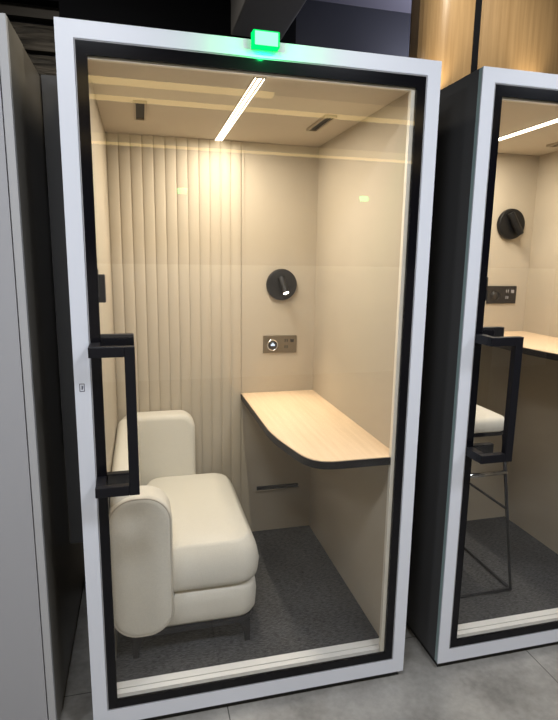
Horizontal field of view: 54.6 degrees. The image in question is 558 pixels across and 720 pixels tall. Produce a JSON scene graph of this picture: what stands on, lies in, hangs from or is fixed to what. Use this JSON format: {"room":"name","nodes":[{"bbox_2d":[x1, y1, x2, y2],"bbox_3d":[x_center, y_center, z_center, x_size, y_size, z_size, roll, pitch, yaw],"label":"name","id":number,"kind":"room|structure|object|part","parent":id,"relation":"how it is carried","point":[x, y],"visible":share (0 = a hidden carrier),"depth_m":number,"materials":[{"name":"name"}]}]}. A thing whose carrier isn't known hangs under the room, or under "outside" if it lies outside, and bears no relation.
{"room":"office","nodes":[
{"label":"office","id":0,"kind":"room"},
{"bbox_2d":[9,0,410,56],"bbox_3d":[-0.142,-1.216,4.709,10.500,3.900,0.100,-2,11,-14],"label":"wall","id":1,"kind":"structure","parent":0,"point":[318,23],"depth_m":4.55,"materials":[{"name":"grey paint"}]},
{"bbox_2d":[0,1,58,24],"bbox_3d":[-2.619,-2.493,3.724,2.098,0.080,0.100,-2,11,-14],"label":"trim","id":2,"kind":"structure","parent":1,"relation":"attached to","point":[13,11],"depth_m":3.89,"materials":[{"name":"grey"}]},
{"bbox_2d":[10,22,56,77],"bbox_3d":[-2.632,-1.893,3.851,2.098,1.075,0.070,-2,11,-14],"label":"trim","id":3,"kind":"structure","parent":1,"relation":"attached to","point":[36,39],"depth_m":3.96,"materials":[{"name":"wood"}]},
{"bbox_2d":[0,0,295,43],"bbox_3d":[-1.764,-2.125,3.962,3.850,1.515,0.200,-2,11,-14],"label":"ceiling","id":4,"kind":"structure","parent":1,"relation":"attached to","point":[212,17],"depth_m":4.00,"materials":[{"name":"black paint"}]},
{"bbox_2d":[60,577,557,719],"bbox_3d":[0.882,1.529,0.980,10.500,0.100,8.700,-2,11,-14],"label":"floor","id":5,"kind":"structure","parent":0,"point":[520,685],"depth_m":2.05,"materials":[{"name":"grey stone"}]},
{"bbox_2d":[0,13,84,719],"bbox_3d":[-1.337,0.106,2.029,1.196,2.250,1.100,-2,11,-14],"label":"booth","id":6,"kind":"object","parent":5,"relation":"on","point":[42,565],"visible":0.84,"depth_m":1.73,"materials":[{"name":"grey metal"}]},
{"bbox_3d":[-1.273,0.195,1.496,1.056,2.213,0.018,-2,11,-14],"label":"panel","id":7,"kind":"part","parent":6,"relation":"part of","materials":[{"name":"grey metal"}]},
{"bbox_3d":[-0.747,0.177,1.628,0.023,2.215,0.022,-2,11,-14],"label":"edge trim","id":8,"kind":"part","parent":6,"relation":"part of","materials":[{"name":"grey metal"}]},
{"bbox_3d":[-0.802,-0.128,2.095,0.111,1.800,0.020,-2,11,-14],"label":"filler panel","id":9,"kind":"part","parent":6,"relation":"part of","materials":[{"name":"grey laminate"}]},
{"bbox_2d":[53,16,441,719],"bbox_3d":[-0.183,0.075,2.281,1.160,2.250,1.214,-2,11,-14],"label":"booth","id":10,"kind":"object","parent":5,"relation":"on","point":[176,234],"visible":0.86,"depth_m":2.21,"materials":[{"name":"white"}]},
{"bbox_3d":[-0.495,0.180,1.634,0.129,0.458,0.096,-2,11,-14],"label":"handle","id":11,"kind":"part","parent":10,"relation":"part of","materials":[{"name":"black metal"}]},
{"bbox_2d":[133,100,146,120],"bbox_3d":[-0.536,-0.961,2.084,0.048,0.010,0.260,-2,11,-14],"label":"air vent","id":12,"kind":"object","parent":10,"relation":"attached to","point":[140,106],"visible":1,"depth_m":2.07,"materials":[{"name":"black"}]},
{"bbox_3d":[-0.502,-0.039,2.734,0.632,2.060,0.014,-2,11,-14],"label":"fluted panel","id":13,"kind":"part","parent":10,"relation":"part of","materials":[{"name":"beige fabric"}]},
{"bbox_2d":[109,410,258,658],"bbox_3d":[-0.436,0.694,2.415,0.574,0.738,0.882,-2,11,-14],"label":"armchair","id":14,"kind":"object","parent":10,"relation":"on","point":[185,556],"visible":0.92,"depth_m":2.08,"materials":[{"name":"beige fabric"}]},
{"bbox_3d":[-0.655,0.657,2.356,0.100,0.625,0.860,-2,11,-14],"label":"backrest","id":15,"kind":"part","parent":14,"relation":"part of","materials":[{"name":"beige fabric"}]},
{"bbox_3d":[-0.516,1.086,2.064,0.082,0.094,0.022,-2,11,-14],"label":"leg","id":16,"kind":"part","parent":14,"relation":"part of","materials":[{"name":"black metal"}]},
{"bbox_3d":[-0.512,0.747,2.008,0.227,0.556,0.125,-2,11,-14],"label":"arm","id":17,"kind":"part","parent":14,"relation":"part of","materials":[{"name":"beige fabric"}]},
{"bbox_3d":[-0.611,0.578,2.749,0.365,0.638,0.117,-2,11,-14],"label":"arm","id":18,"kind":"part","parent":14,"relation":"part of","materials":[{"name":"beige fabric"}]},
{"bbox_3d":[-0.438,0.959,2.457,0.505,0.016,0.803,-2,11,-14],"label":"leg frame","id":19,"kind":"part","parent":14,"relation":"part of","materials":[{"name":"black metal"}]},
{"bbox_2d":[147,473,258,591],"bbox_3d":[-0.380,0.722,2.410,0.468,0.183,0.773,-2,11,-14],"label":"seat cushion","id":20,"kind":"object","parent":14,"relation":"on","point":[214,549],"depth_m":2.14,"materials":[{"name":"beige fabric"}]},
{"bbox_3d":[-0.409,0.885,2.429,0.502,0.145,0.753,-2,11,-14],"label":"seat","id":21,"kind":"part","parent":14,"relation":"part of","materials":[{"name":"beige fabric"}]},
{"bbox_3d":[-0.158,1.074,2.154,0.082,0.094,0.022,-2,11,-14],"label":"leg","id":22,"kind":"part","parent":14,"relation":"part of","materials":[{"name":"black metal"}]},
{"bbox_2d":[215,77,265,140],"bbox_3d":[-0.174,-0.968,2.137,0.034,0.006,0.956,-2,11,-14],"label":"ceiling light","id":23,"kind":"object","parent":10,"relation":"attached to","point":[256,82],"visible":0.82,"depth_m":1.99,"materials":[{"name":"beige plastic"}]},
{"bbox_2d":[251,29,279,51],"bbox_3d":[-0.039,-0.929,1.571,0.080,0.046,0.031,-2,11,-14],"label":"light","id":24,"kind":"object","parent":10,"relation":"attached to","point":[265,40],"visible":1,"depth_m":1.56,"materials":[{"name":"green plastic"}]},
{"bbox_2d":[256,483,298,491],"bbox_3d":[-0.008,0.708,3.002,0.244,0.026,0.016,-2,11,-14],"label":"wall vent","id":25,"kind":"object","parent":10,"relation":"attached to","point":[291,485],"visible":1,"depth_m":3.00,"materials":[{"name":"black metal"}]},
{"bbox_2d":[263,335,296,352],"bbox_3d":[0.005,-0.084,2.857,0.182,0.092,0.012,-2,11,-14],"label":"power outlet","id":26,"kind":"object","parent":10,"relation":"attached to","point":[275,343],"visible":1,"depth_m":2.85,"materials":[{"name":"brown metal"}]},
{"bbox_2d":[266,269,296,299],"bbox_3d":[0.021,-0.384,2.765,0.162,0.162,0.086,-2,11,-14],"label":"wall lamp","id":27,"kind":"object","parent":10,"relation":"attached to","point":[281,284],"visible":1,"depth_m":2.77,"materials":[{"name":"black"}]},
{"bbox_2d":[241,390,390,469],"bbox_3d":[0.116,0.278,2.415,0.400,0.030,1.037,-2,11,-14],"label":"desk","id":28,"kind":"object","parent":10,"relation":"attached to","point":[303,424],"visible":0.97,"depth_m":2.24,"materials":[{"name":"brown wood"}]},
{"bbox_2d":[307,114,336,131],"bbox_3d":[0.174,-0.979,2.236,0.048,0.010,0.250,-2,11,-14],"label":"air vent","id":29,"kind":"object","parent":10,"relation":"attached to","point":[326,119],"visible":1,"depth_m":2.22,"materials":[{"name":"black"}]},
{"bbox_2d":[406,66,557,666],"bbox_3d":[1.045,0.050,2.513,1.030,2.250,1.063,-2,11,-14],"label":"booth","id":30,"kind":"object","parent":5,"relation":"on","point":[479,176],"visible":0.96,"depth_m":2.24,"materials":[{"name":"white"}]},
{"bbox_3d":[0.546,0.040,2.444,0.030,2.220,0.946,-2,11,-14],"label":"panel","id":31,"kind":"part","parent":30,"relation":"part of","materials":[{"name":"black metal"}]},
{"bbox_2d":[460,405,511,598],"bbox_3d":[0.805,0.631,2.579,0.479,0.836,0.435,-2,11,-14],"label":"bar stool","id":32,"kind":"object","parent":30,"relation":"on","point":[487,422],"visible":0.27,"depth_m":2.43,"materials":[{"name":"black metal"}]},
{"bbox_3d":[0.989,0.643,2.629,0.012,0.012,0.374,-2,11,-14],"label":"rail","id":33,"kind":"part","parent":32,"relation":"part of","materials":[{"name":"black metal"}]},
{"bbox_3d":[0.812,0.297,2.510,0.320,0.014,0.345,-2,11,-14],"label":"seat frame","id":34,"kind":"part","parent":32,"relation":"part of","materials":[{"name":"black metal"}]},
{"bbox_3d":[0.813,0.257,2.502,0.330,0.071,0.355,-2,11,-14],"label":"seat","id":35,"kind":"part","parent":32,"relation":"part of","materials":[{"name":"beige fabric"}]},
{"bbox_3d":[1.036,0.695,2.454,0.108,0.750,0.015,4,11,14],"label":"leg","id":36,"kind":"part","parent":32,"relation":"part of","materials":[{"name":"black metal"}]},
{"bbox_3d":[0.777,0.138,1.953,0.129,0.458,0.096,-2,11,-14],"label":"handle","id":37,"kind":"part","parent":30,"relation":"part of","materials":[{"name":"black metal"}]},
{"bbox_2d":[486,286,516,303],"bbox_3d":[1.220,-0.357,2.958,0.182,0.096,0.012,-2,11,-14],"label":"power outlet","id":38,"kind":"object","parent":30,"relation":"attached to","point":[495,294],"visible":0.98,"depth_m":2.96,"materials":[{"name":"black"}]},
{"bbox_3d":[1.151,0.108,2.099,0.928,2.110,0.010,-2,11,-14],"label":"door","id":39,"kind":"part","parent":30,"relation":"part of","materials":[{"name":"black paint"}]},
{"bbox_2d":[497,209,524,239],"bbox_3d":[1.245,-0.721,2.861,0.162,0.162,0.079,-2,11,-14],"label":"wall lamp","id":40,"kind":"object","parent":30,"relation":"attached to","point":[511,222],"visible":1,"depth_m":2.86,"materials":[{"name":"black"}]},
{"bbox_2d":[496,331,557,360],"bbox_3d":[1.285,-0.062,2.572,0.400,0.030,0.886,-2,11,-14],"label":"desk","id":41,"kind":"object","parent":30,"relation":"attached to","point":[538,345],"visible":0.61,"depth_m":2.55,"materials":[{"name":"brown wood"}]},
{"bbox_2d":[499,118,557,140],"bbox_3d":[1.041,-0.993,2.365,0.034,0.006,0.805,-2,11,-14],"label":"ceiling light","id":42,"kind":"object","parent":30,"relation":"attached to","point":[555,120],"visible":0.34,"depth_m":2.28,"materials":[{"name":"beige plastic"}]},
{"bbox_2d":[546,142,557,147],"bbox_3d":[1.343,-1.009,2.484,0.048,0.010,0.260,-2,11,-14],"label":"air vent","id":43,"kind":"object","parent":30,"relation":"attached to","point":[553,145],"visible":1,"depth_m":2.58,"materials":[{"name":"beige metal"}]},
{"bbox_2d":[316,0,411,12],"bbox_3d":[0.140,-2.803,3.377,10.500,0.085,2.200,-2,11,-14],"label":"ceiling","id":44,"kind":"structure","parent":0,"point":[404,6],"depth_m":4.48,"materials":[{"name":"grey"}]},
{"bbox_2d":[231,0,305,39],"bbox_3d":[-0.030,-2.588,3.579,0.395,0.414,1.190,-2,11,-14],"label":"air duct","id":45,"kind":"object","parent":44,"relation":"attached to","point":[246,15],"visible":0.81,"depth_m":3.81,"materials":[{"name":"grey metal"}]},
{"bbox_2d":[409,0,475,89],"bbox_3d":[1.056,-0.932,3.784,0.357,3.715,0.210,-2,11,-14],"label":"wall panel","id":46,"kind":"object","parent":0,"point":[440,30],"depth_m":3.49,"materials":[{"name":"brown wood"}]},
{"bbox_2d":[477,0,557,73],"bbox_3d":[1.607,-0.996,4.166,0.787,3.715,0.670,-2,11,-14],"label":"wall panel","id":47,"kind":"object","parent":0,"point":[514,34],"depth_m":3.60,"materials":[{"name":"brown wood"}]},
{"bbox_2d":[471,0,481,72],"bbox_3d":[1.208,-0.975,4.026,0.054,3.715,0.548,-2,11,-14],"label":"trim","id":48,"kind":"structure","parent":47,"relation":"attached to","point":[478,7],"depth_m":3.54,"materials":[{"name":"black paint"}]}
]}

